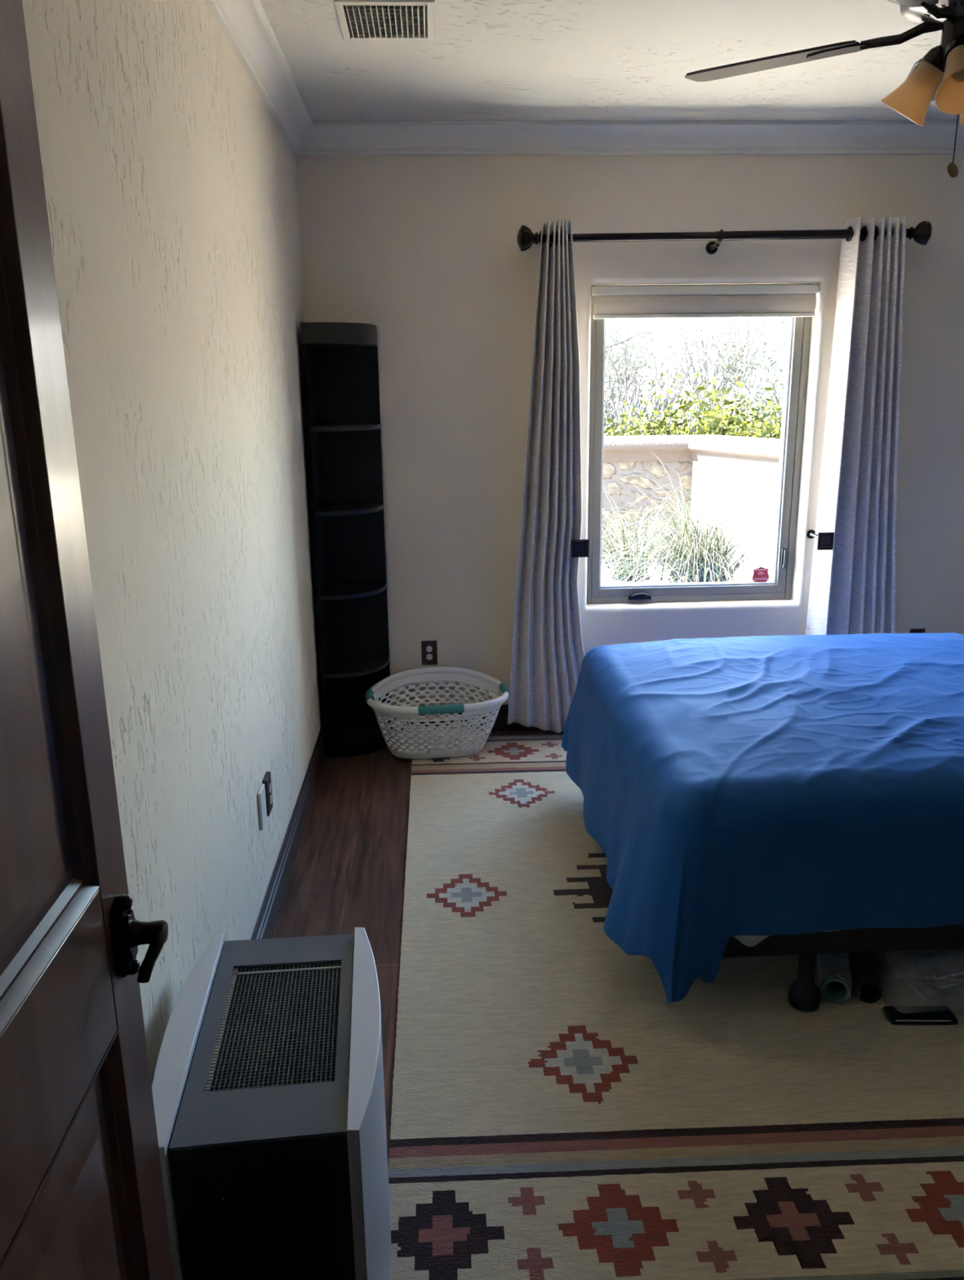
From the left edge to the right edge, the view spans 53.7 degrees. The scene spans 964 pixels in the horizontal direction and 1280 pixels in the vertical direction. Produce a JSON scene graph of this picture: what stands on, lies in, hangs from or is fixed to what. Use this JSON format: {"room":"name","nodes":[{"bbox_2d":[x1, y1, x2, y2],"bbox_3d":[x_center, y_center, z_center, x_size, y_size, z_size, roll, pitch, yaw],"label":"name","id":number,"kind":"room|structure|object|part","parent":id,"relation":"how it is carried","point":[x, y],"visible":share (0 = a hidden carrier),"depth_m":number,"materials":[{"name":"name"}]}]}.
{"room":"bedroom","nodes":[
{"label":"bedroom","id":0,"kind":"room"},
{"bbox_2d":[22,0,323,1084],"bbox_3d":[-0.710,-0.180,1.807,0.150,2.665,5.692,-1,15,-3],"label":"wall","id":1,"kind":"structure","parent":0,"point":[170,180],"depth_m":2.08,"materials":[{"name":"beige paint"}]},
{"bbox_2d":[204,0,313,155],"bbox_3d":[-0.601,-1.396,1.399,0.092,0.107,5.272,-1,15,-3],"label":"trim","id":2,"kind":"structure","parent":1,"relation":"attached to","point":[245,24],"depth_m":2.99,"materials":[{"name":"white paint"}]},
{"bbox_2d":[257,783,266,830],"bbox_3d":[-0.660,0.501,2.861,0.010,0.118,0.076,-1,15,-3],"label":"blank cover plate","id":3,"kind":"object","parent":1,"relation":"attached to","point":[261,793],"visible":1,"depth_m":2.84,"materials":[{"name":"white plastic"}]},
{"bbox_2d":[262,771,273,816],"bbox_3d":[-0.661,0.475,2.944,0.016,0.118,0.074,-1,15,-3],"label":"wall outlet","id":4,"kind":"object","parent":1,"relation":"attached to","point":[266,780],"visible":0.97,"depth_m":2.92,"materials":[{"name":"brown plastic"}]},
{"bbox_2d":[268,782,271,792],"bbox_3d":[-0.654,0.456,2.939,0.003,0.029,0.027,-1,15,-3],"label":"receptacle","id":5,"kind":"object","parent":4,"relation":"attached to","point":[269,784],"depth_m":2.93,"materials":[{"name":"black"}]},
{"bbox_2d":[250,722,325,939],"bbox_3d":[-0.607,1.065,2.046,0.014,0.129,5.271,-1,15,-3],"label":"baseboard","id":6,"kind":"structure","parent":1,"relation":"attached to","point":[265,923],"depth_m":3.29,"materials":[{"name":"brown wood"}]},
{"bbox_2d":[271,729,564,1168],"bbox_3d":[1.139,1.087,2.234,3.820,0.050,5.692,-1,15,-3],"label":"floor","id":7,"kind":"structure","parent":0,"point":[348,871],"depth_m":3.33,"materials":[{"name":"brown wood"}]},
{"bbox_2d":[151,927,391,1279],"bbox_3d":[-0.369,0.928,1.777,0.384,0.512,0.589,-1,15,-3],"label":"air purifier","id":8,"kind":"object","parent":7,"relation":"on","point":[268,1086],"visible":0.98,"depth_m":1.54,"materials":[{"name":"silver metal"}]},
{"bbox_3d":[-0.531,0.933,1.765,0.056,0.512,0.581,-2,15,-6],"label":"panel","id":9,"kind":"part","parent":8,"relation":"part of","materials":[{"name":"silver metal"}]},
{"bbox_3d":[-0.372,0.695,1.725,0.267,0.006,0.563,-2,15,-6],"label":"plate","id":10,"kind":"part","parent":8,"relation":"part of","materials":[{"name":"grey plastic"}]},
{"bbox_3d":[-0.339,0.999,1.523,0.267,0.480,0.012,-2,15,-6],"label":"panel","id":11,"kind":"part","parent":8,"relation":"part of","materials":[{"name":"black plastic"}]},
{"bbox_2d":[191,1161,338,1279],"bbox_3d":[-0.339,0.984,1.516,0.215,0.354,0.003,-2,15,-6],"label":"grille","id":12,"kind":"object","parent":8,"relation":"attached to","point":[210,1257],"depth_m":1.50,"materials":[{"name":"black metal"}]},
{"bbox_2d":[204,961,341,1091],"bbox_3d":[-0.369,0.695,1.736,0.215,0.004,0.356,-2,15,-6],"label":"grille","id":13,"kind":"object","parent":8,"relation":"attached to","point":[215,1025],"depth_m":1.72,"materials":[{"name":"grey metal"}]},
{"bbox_3d":[-0.207,0.922,1.793,0.053,0.512,0.574,-2,15,-6],"label":"panel","id":14,"kind":"part","parent":8,"relation":"part of","materials":[{"name":"silver metal"}]},
{"bbox_2d":[300,322,392,757],"bbox_3d":[-0.584,-0.412,4.223,0.292,1.878,0.285,-1,15,-3],"label":"corner shelf","id":15,"kind":"object","parent":7,"relation":"on","point":[340,360],"visible":0.94,"depth_m":4.28,"materials":[{"name":"black wood"}]},
{"bbox_3d":[-0.720,-0.401,4.222,0.018,1.860,0.279,-1,15,-3],"label":"panel","id":16,"kind":"part","parent":15,"relation":"part of","materials":[{"name":"black wood"}]},
{"bbox_2d":[387,734,963,1279],"bbox_3d":[0.979,0.818,3.142,2.475,0.010,2.970,-1,15,-3],"label":"area rug","id":17,"kind":"object","parent":7,"relation":"on","point":[554,1117],"visible":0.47,"depth_m":2.22,"materials":[{"name":"beige fabric"}]},
{"bbox_2d":[364,666,509,759],"bbox_3d":[-0.200,0.339,4.341,0.653,0.336,0.428,-1,15,-3],"label":"laundry basket","id":18,"kind":"object","parent":17,"relation":"on","point":[454,740],"visible":1,"depth_m":4.27,"materials":[{"name":"white plastic"}]},
{"bbox_2d":[817,952,851,1003],"bbox_3d":[0.990,0.888,2.693,0.076,0.088,0.344,4,15,16],"label":"tube","id":19,"kind":"object","parent":17,"relation":"on","point":[833,969],"visible":0.53,"depth_m":2.56,"materials":[{"name":"green"}]},
{"bbox_2d":[722,924,963,1012],"bbox_3d":[1.555,0.650,3.234,2.040,0.250,1.519,-1,15,-3],"label":"bed","id":20,"kind":"object","parent":17,"relation":"on","point":[803,994],"visible":0.24,"depth_m":2.49,"materials":[{"name":"black metal"}]},
{"bbox_2d":[733,929,840,946],"bbox_3d":[1.562,0.402,3.168,1.980,0.382,1.468,-1,15,-3],"label":"mattress","id":21,"kind":"object","parent":20,"relation":"on","point":[748,940],"visible":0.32,"depth_m":2.46,"materials":[{"name":"white fabric"}]},
{"bbox_2d":[561,632,963,1003],"bbox_3d":[1.122,0.422,3.160,1.623,0.606,1.636,-1,15,-3],"label":"sheet","id":22,"kind":"object","parent":21,"relation":"on","point":[730,787],"visible":1,"depth_m":2.51,"materials":[{"name":"blue fabric"}]},
{"bbox_3d":[0.857,0.892,2.520,0.084,0.165,0.084,-1,15,-3],"label":"leg","id":23,"kind":"part","parent":20,"relation":"part of","materials":[{"name":"black metal"}]},
{"bbox_3d":[1.553,0.571,3.229,2.040,0.094,1.485,-1,15,-3],"label":"frame rail","id":24,"kind":"part","parent":20,"relation":"part of","materials":[{"name":"black metal"}]},
{"bbox_2d":[850,951,882,1003],"bbox_3d":[1.079,0.895,2.693,0.066,0.066,0.340,4,15,16],"label":"tube","id":25,"kind":"object","parent":17,"relation":"on","point":[868,985],"visible":0.55,"depth_m":2.58,"materials":[{"name":"grey"}]},
{"bbox_2d":[883,1005,958,1024],"bbox_3d":[1.140,0.976,2.478,0.170,0.016,0.061,0,15,1],"label":"case","id":26,"kind":"object","parent":17,"relation":"on","point":[896,1015],"visible":1,"depth_m":2.47,"materials":[{"name":"black plastic"}]},
{"bbox_3d":[1.326,0.862,2.649,0.520,0.143,0.390,-1,15,-3],"label":"bag","id":27,"kind":"object","parent":17,"relation":"on","visible":0},
{"bbox_2d":[875,951,963,1001],"bbox_3d":[1.294,0.918,2.672,0.280,0.024,0.210,-5,15,-14],"label":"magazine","id":28,"kind":"object","parent":27,"relation":"in","point":[928,993],"visible":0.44,"depth_m":2.57,"materials":[{"name":"grey paper"}]},
{"bbox_3d":[1.300,0.902,2.676,0.332,0.010,0.289,-1,15,-3],"label":"magazine","id":29,"kind":"object","parent":28,"relation":"on","visible":0},
{"bbox_2d":[933,982,963,989],"bbox_3d":[1.312,0.890,2.662,0.280,0.022,0.210,-6,16,-18],"label":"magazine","id":30,"kind":"object","parent":29,"relation":"on","point":[940,985],"visible":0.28,"depth_m":2.53,"materials":[{"name":"grey paper"}]},
{"bbox_2d":[910,978,963,985],"bbox_3d":[1.285,0.883,2.642,0.286,0.012,0.218,-1,15,-3],"label":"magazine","id":31,"kind":"object","parent":30,"relation":"on","point":[917,981],"visible":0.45,"depth_m":2.54,"materials":[{"name":"grey paper"}]},
{"bbox_2d":[882,951,963,981],"bbox_3d":[1.257,0.871,2.636,0.280,0.023,0.210,1,15,6],"label":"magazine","id":32,"kind":"object","parent":31,"relation":"on","point":[901,967],"visible":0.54,"depth_m":2.57,"materials":[{"name":"grey paper"}]},
{"bbox_2d":[897,947,963,980],"bbox_3d":[1.302,0.859,2.634,0.280,0.021,0.210,-5,15,-14],"label":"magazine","id":33,"kind":"object","parent":32,"relation":"on","point":[944,963],"visible":0.52,"depth_m":2.58,"materials":[{"name":"grey paper"}]},
{"bbox_2d":[259,0,959,120],"bbox_3d":[1.105,-1.572,1.533,3.820,0.120,5.692,-1,15,-3],"label":"ceiling","id":34,"kind":"structure","parent":0,"point":[486,60],"depth_m":3.18,"materials":[{"name":"white paint"}]},
{"bbox_2d":[333,0,435,40],"bbox_3d":[-0.280,-1.822,2.811,0.282,0.014,0.305,-1,15,-3],"label":"ceiling vent","id":35,"kind":"object","parent":34,"relation":"in","point":[406,13],"visible":1,"depth_m":2.79,"materials":[{"name":"white metal"}]},
{"bbox_2d":[684,0,963,177],"bbox_3d":[1.148,-1.383,2.200,1.193,0.584,1.255,-1,15,-3],"label":"ceiling fan","id":36,"kind":"object","parent":34,"relation":"hanging from","point":[938,77],"visible":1,"depth_m":2.23,"materials":[{"name":"brown metal"}]},
{"bbox_3d":[0.737,-1.471,2.425,0.435,0.021,0.136,9,18,33],"label":"blade","id":37,"kind":"part","parent":36,"relation":"part of","materials":[{"name":"brown wood"}]},
{"bbox_3d":[0.793,-1.330,1.890,0.136,0.021,0.435,13,20,43],"label":"blade","id":38,"kind":"part","parent":36,"relation":"part of","materials":[{"name":"wood"}]},
{"bbox_3d":[1.024,-1.304,2.283,0.128,0.145,0.126,-1,15,-3],"label":"lamp shade","id":39,"kind":"part","parent":36,"relation":"part of","materials":[{"name":"orange glass"}]},
{"bbox_3d":[1.216,-1.520,2.590,0.136,0.021,0.435,4,15,16],"label":"blade","id":40,"kind":"part","parent":36,"relation":"part of","materials":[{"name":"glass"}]},
{"bbox_3d":[1.076,-1.267,2.137,0.119,0.145,0.138,-1,15,-3],"label":"lamp shade","id":41,"kind":"part","parent":36,"relation":"part of","materials":[{"name":"orange glass"}]},
{"bbox_3d":[1.114,-1.237,2.226,0.003,0.224,0.003,-1,15,-3],"label":"pull chain","id":42,"kind":"part","parent":36,"relation":"part of","materials":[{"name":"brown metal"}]},
{"bbox_3d":[1.083,-1.300,2.154,0.047,0.070,0.062,-1,15,-3],"label":"bulb","id":43,"kind":"part","parent":36,"relation":"part of","materials":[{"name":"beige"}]},
{"bbox_3d":[1.180,-1.300,2.256,0.137,0.145,0.118,-1,15,-3],"label":"lamp shade","id":44,"kind":"part","parent":36,"relation":"part of","materials":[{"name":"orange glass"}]},
{"bbox_2d":[295,154,963,706],"bbox_3d":[0.990,-0.911,4.492,3.520,2.665,0.300,-1,15,-3],"label":"wall","id":45,"kind":"structure","parent":0,"point":[424,251],"depth_m":4.18,"materials":[{"name":"beige paint"}]},
{"bbox_2d":[421,640,437,665],"bbox_3d":[-0.250,0.061,4.525,0.074,0.118,0.008,-1,15,-3],"label":"wall outlet","id":46,"kind":"object","parent":45,"relation":"attached to","point":[428,648],"visible":1,"depth_m":4.52,"materials":[{"name":"brown plastic"}]},
{"bbox_2d":[426,645,431,652],"bbox_3d":[-0.250,0.043,4.517,0.027,0.029,0.003,-1,15,-3],"label":"receptacle","id":47,"kind":"object","parent":46,"relation":"attached to","point":[428,648],"depth_m":4.52,"materials":[{"name":"white plastic"}]},
{"bbox_2d":[426,653,432,659],"bbox_3d":[-0.249,0.081,4.527,0.027,0.029,0.003,-1,15,-3],"label":"receptacle","id":48,"kind":"object","parent":46,"relation":"attached to","point":[429,656],"depth_m":4.53,"materials":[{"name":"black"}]},
{"bbox_2d":[392,704,541,732],"bbox_3d":[1.014,0.354,4.663,3.518,0.129,0.014,-1,15,-3],"label":"baseboard","id":49,"kind":"structure","parent":45,"relation":"attached to","point":[501,722],"depth_m":4.62,"materials":[{"name":"brown wood"}]},
{"bbox_2d":[571,538,589,557],"bbox_3d":[0.438,-0.431,4.352,0.080,0.080,0.160,-1,15,-3],"label":"curtain holdback","id":50,"kind":"object","parent":45,"relation":"attached to","point":[580,548],"visible":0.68,"depth_m":4.28,"materials":[{"name":"brown metal"}]},
{"bbox_2d":[297,120,963,155],"bbox_3d":[0.984,-2.097,3.977,3.520,0.107,0.092,-1,15,-3],"label":"trim","id":51,"kind":"structure","parent":45,"relation":"attached to","point":[323,137],"depth_m":3.96,"materials":[{"name":"white paint"}]},
{"bbox_2d":[586,283,813,604],"bbox_3d":[0.991,-0.894,4.465,1.020,1.452,0.131,-1,15,-3],"label":"window","id":52,"kind":"structure","parent":45,"relation":"in","point":[799,328],"depth_m":4.51,"materials":[{"name":"grey"}]},
{"bbox_2d":[591,284,818,319],"bbox_3d":[0.990,-1.502,4.227,1.004,0.137,0.048,-1,15,-3],"label":"roller shade","id":53,"kind":"object","parent":52,"relation":"attached to","point":[677,301],"visible":1,"depth_m":4.21,"materials":[{"name":"white fabric"}]},
{"bbox_2d":[751,566,768,582],"bbox_3d":[1.361,-0.317,4.651,0.084,0.083,0.001,-1,15,-3],"label":"sticker","id":54,"kind":"object","parent":52,"relation":"attached to","point":[761,574],"visible":1,"depth_m":4.65,"materials":[{"name":"red"}]},
{"bbox_2d":[753,568,768,580],"bbox_3d":[1.363,-0.319,4.651,0.069,0.055,0.001,-1,15,-3],"label":"print","id":55,"kind":"object","parent":54,"relation":"attached to","point":[758,574],"depth_m":4.65,"materials":[{"name":"red"}]},
{"bbox_3d":[1.454,-0.390,4.578,0.024,0.098,0.037,-1,15,-3],"label":"lock lever","id":56,"kind":"part","parent":52,"relation":"part of","materials":[{"name":"grey metal"}]},
{"bbox_2d":[516,220,932,253],"bbox_3d":[1.024,-1.709,4.045,1.761,0.115,0.161,-1,15,-3],"label":"curtain rod","id":57,"kind":"object","parent":45,"relation":"attached to","point":[921,234],"visible":0.89,"depth_m":4.00,"materials":[{"name":"brown metal"}]},
{"bbox_2d":[507,220,585,733],"bbox_3d":[0.320,-0.644,4.259,0.435,2.268,0.117,-1,15,-3],"label":"curtain","id":58,"kind":"object","parent":57,"relation":"hanging from","point":[548,655],"visible":0.97,"depth_m":4.27,"materials":[{"name":"grey fabric"}]},
{"bbox_2d":[804,216,906,635],"bbox_3d":[1.737,-0.697,4.317,0.447,2.246,0.133,-1,15,-3],"label":"curtain","id":59,"kind":"object","parent":57,"relation":"hanging from","point":[853,587],"visible":0.79,"depth_m":4.25,"materials":[{"name":"grey fabric"}]},
{"bbox_2d":[806,529,835,550],"bbox_3d":[1.561,-0.468,4.399,0.080,0.080,0.160,-1,15,-3],"label":"curtain holdback","id":60,"kind":"object","parent":45,"relation":"attached to","point":[825,540],"visible":0.99,"depth_m":4.33,"materials":[{"name":"brown metal"}]},
{"bbox_3d":[1.549,-0.479,4.401,0.042,0.042,0.150,-1,15,-3],"label":"stem","id":61,"kind":"part","parent":60,"relation":"part of","materials":[{"name":"brown metal"}]},
{"bbox_3d":[1.565,-0.449,4.327,0.080,0.080,0.010,-1,15,-3],"label":"square plate","id":62,"kind":"part","parent":60,"relation":"part of","materials":[{"name":"brown metal"}]},
{"bbox_2d":[910,628,925,633],"bbox_3d":[2.113,0.003,4.629,0.074,0.118,0.008,-1,15,-3],"label":"wall outlet","id":63,"kind":"object","parent":45,"relation":"attached to","point":[912,630],"visible":0.13,"depth_m":4.62,"materials":[{"name":"black plastic"}]},
{"bbox_3d":[1.204,0.198,0.279,3.520,2.665,0.120,-1,15,-3],"label":"wall","id":64,"kind":"structure","parent":0,"visible":0},
{"bbox_2d":[0,0,174,1279],"bbox_3d":[-0.397,0.411,0.769,0.095,2.018,0.780,-1,15,-3],"label":"door","id":65,"kind":"structure","parent":64,"relation":"in","point":[82,1197],"depth_m":0.94,"materials":[{"name":"brown wood"}]},
{"bbox_3d":[-0.427,-0.025,0.653,0.037,0.775,0.610,-1,15,-3],"label":"raised panel","id":66,"kind":"part","parent":65,"relation":"part of","materials":[{"name":"brown wood"}]},
{"bbox_3d":[-0.416,0.892,0.895,0.037,0.760,0.610,-1,15,-3],"label":"raised panel","id":67,"kind":"part","parent":65,"relation":"part of","materials":[{"name":"brown wood"}]},
{"bbox_3d":[-0.388,0.357,1.097,0.045,0.056,0.066,-1,15,-3],"label":"handle","id":68,"kind":"part","parent":65,"relation":"part of","materials":[{"name":"brown metal"}]},
{"label":"outside","id":69,"kind":"structure","parent":0,"visible":0},
{"bbox_2d":[600,316,788,584],"bbox_3d":[7.250,-18.578,52.089,110.000,12.193,100.000,-1,15,-3],"label":"ground","id":70,"kind":"structure","parent":69,"point":[783,350],"depth_m":31.92,"materials":[{"name":"white"}]},
{"bbox_2d":[604,320,674,431],"bbox_3d":[1.326,-3.531,13.254,2.839,2.410,3.085,6,16,24],"label":"bush","id":71,"kind":"object","parent":70,"relation":"on","point":[617,341],"visible":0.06,"depth_m":12.74,"materials":[{"name":"grey plant"}]},
{"bbox_2d":[605,320,674,348],"bbox_3d":[1.106,-2.248,8.920,1.290,2.812,0.283,5,16,21],"label":"bare tree","id":72,"kind":"object","parent":70,"relation":"on","point":[614,344],"visible":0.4,"depth_m":8.66,"materials":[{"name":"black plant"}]},
{"bbox_2d":[604,377,676,435],"bbox_3d":[1.365,-2.325,11.238,2.247,1.476,2.070,-2,15,-3],"label":"bush","id":73,"kind":"object","parent":70,"relation":"on","point":[666,397],"visible":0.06,"depth_m":11.20,"materials":[{"name":"green plant"}]},
{"bbox_2d":[604,318,692,384],"bbox_3d":[3.238,-6.601,21.088,2.809,2.003,3.049,5,16,22],"label":"bush","id":74,"kind":"object","parent":70,"relation":"on","point":[624,319],"visible":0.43,"depth_m":21.05,"materials":[{"name":"grey plant"}]},
{"bbox_2d":[604,324,695,425],"bbox_3d":[2.232,-4.737,16.824,2.957,2.109,3.209,12,19,40],"label":"bush","id":75,"kind":"object","parent":70,"relation":"on","point":[615,379],"visible":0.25,"depth_m":16.80,"materials":[{"name":"grey plant"}]},
{"bbox_2d":[600,483,728,584],"bbox_3d":[1.270,-0.937,7.474,2.004,0.907,1.914,-1,15,-3],"label":"clump","id":76,"kind":"object","parent":70,"relation":"on","point":[624,537],"visible":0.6,"depth_m":7.44,"materials":[{"name":"green plant"}]},
{"bbox_2d":[604,318,739,435],"bbox_3d":[1.921,-3.248,12.857,2.603,2.210,2.828,8,17,29],"label":"bush","id":77,"kind":"object","parent":70,"relation":"on","point":[625,397],"visible":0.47,"depth_m":12.58,"materials":[{"name":"grey plant"}]},
{"bbox_2d":[604,386,743,436],"bbox_3d":[1.583,-1.763,9.715,2.127,1.593,2.062,2,15,9],"label":"bush","id":78,"kind":"object","parent":70,"relation":"on","point":[608,429],"visible":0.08,"depth_m":9.30,"materials":[{"name":"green plant"}]},
{"bbox_2d":[600,457,774,583],"bbox_3d":[1.658,-0.862,6.952,2.306,1.020,2.229,1,15,7],"label":"clump","id":79,"kind":"object","parent":70,"relation":"on","point":[709,561],"visible":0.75,"depth_m":6.84,"materials":[{"name":"green grass blades"}]},
{"bbox_2d":[600,434,780,581],"bbox_3d":[0.877,-1.037,7.771,5.673,1.160,2.281,6,16,24],"label":"wall","id":80,"kind":"structure","parent":70,"relation":"on","point":[629,458],"depth_m":7.85,"materials":[{"name":"stone"}]},
{"bbox_2d":[604,317,776,435],"bbox_3d":[2.527,-3.780,14.269,2.721,2.310,2.957,-5,15,-16],"label":"bush","id":81,"kind":"object","parent":70,"relation":"on","point":[763,322],"visible":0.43,"depth_m":14.08,"materials":[{"name":"grey plant"}]},
{"bbox_2d":[604,354,782,438],"bbox_3d":[2.424,-2.037,10.119,2.521,1.888,2.444,1,15,6],"label":"bush","id":82,"kind":"object","parent":70,"relation":"on","point":[712,415],"visible":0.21,"depth_m":9.70,"materials":[{"name":"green plant"}]},
{"bbox_2d":[622,362,782,434],"bbox_3d":[2.786,-2.774,12.368,2.407,1.582,2.218,8,17,31],"label":"bush","id":83,"kind":"object","parent":70,"relation":"on","point":[690,384],"visible":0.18,"depth_m":12.30,"materials":[{"name":"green plant"}]},
{"bbox_2d":[637,316,786,410],"bbox_3d":[4.441,-5.517,17.995,3.342,2.611,3.076,0,15,2],"label":"bush","id":84,"kind":"object","parent":70,"relation":"on","point":[705,353],"visible":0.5,"depth_m":17.77,"materials":[{"name":"grey plant"}]},
{"bbox_2d":[642,319,785,430],"bbox_3d":[3.887,-3.904,14.880,3.209,2.109,2.957,-3,15,-7],"label":"bush","id":85,"kind":"object","parent":70,"relation":"on","point":[749,384],"visible":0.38,"depth_m":14.64,"materials":[{"name":"grey plant"}]},
{"bbox_2d":[670,380,782,438],"bbox_3d":[3.116,-2.205,11.014,2.048,1.534,1.986,3,15,13],"label":"bush","id":86,"kind":"object","parent":70,"relation":"on","point":[748,401],"visible":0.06,"depth_m":10.68,"materials":[{"name":"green plant"}]},
{"bbox_2d":[665,316,788,387],"bbox_3d":[5.401,-6.400,20.439,2.957,2.109,3.209,4,15,17],"label":"bush","id":87,"kind":"object","parent":70,"relation":"on","point":[726,318],"visible":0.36,"depth_m":20.25,"materials":[{"name":"grey plant"}]},
{"bbox_2d":[692,317,788,434],"bbox_3d":[5.204,-4.306,15.514,3.253,2.320,3.530,13,20,43],"label":"bush","id":88,"kind":"object","parent":70,"relation":"on","point":[774,362],"visible":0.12,"depth_m":15.73,"materials":[{"name":"grey plant"}]},
{"bbox_2d":[710,398,782,439],"bbox_3d":[3.478,-1.834,9.708,2.215,1.711,2.284,-5,15,-16],"label":"bush","id":89,"kind":"object","parent":70,"relation":"on","point":[766,399],"visible":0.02,"depth_m":9.60,"materials":[{"name":"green plant"}]},
{"bbox_2d":[725,381,783,435],"bbox_3d":[4.410,-2.718,12.230,2.568,1.687,2.366,9,17,32],"label":"bush","id":90,"kind":"object","parent":70,"relation":"on","point":[781,397],"visible":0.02,"depth_m":12.41,"materials":[{"name":"green plant"}]}
]}

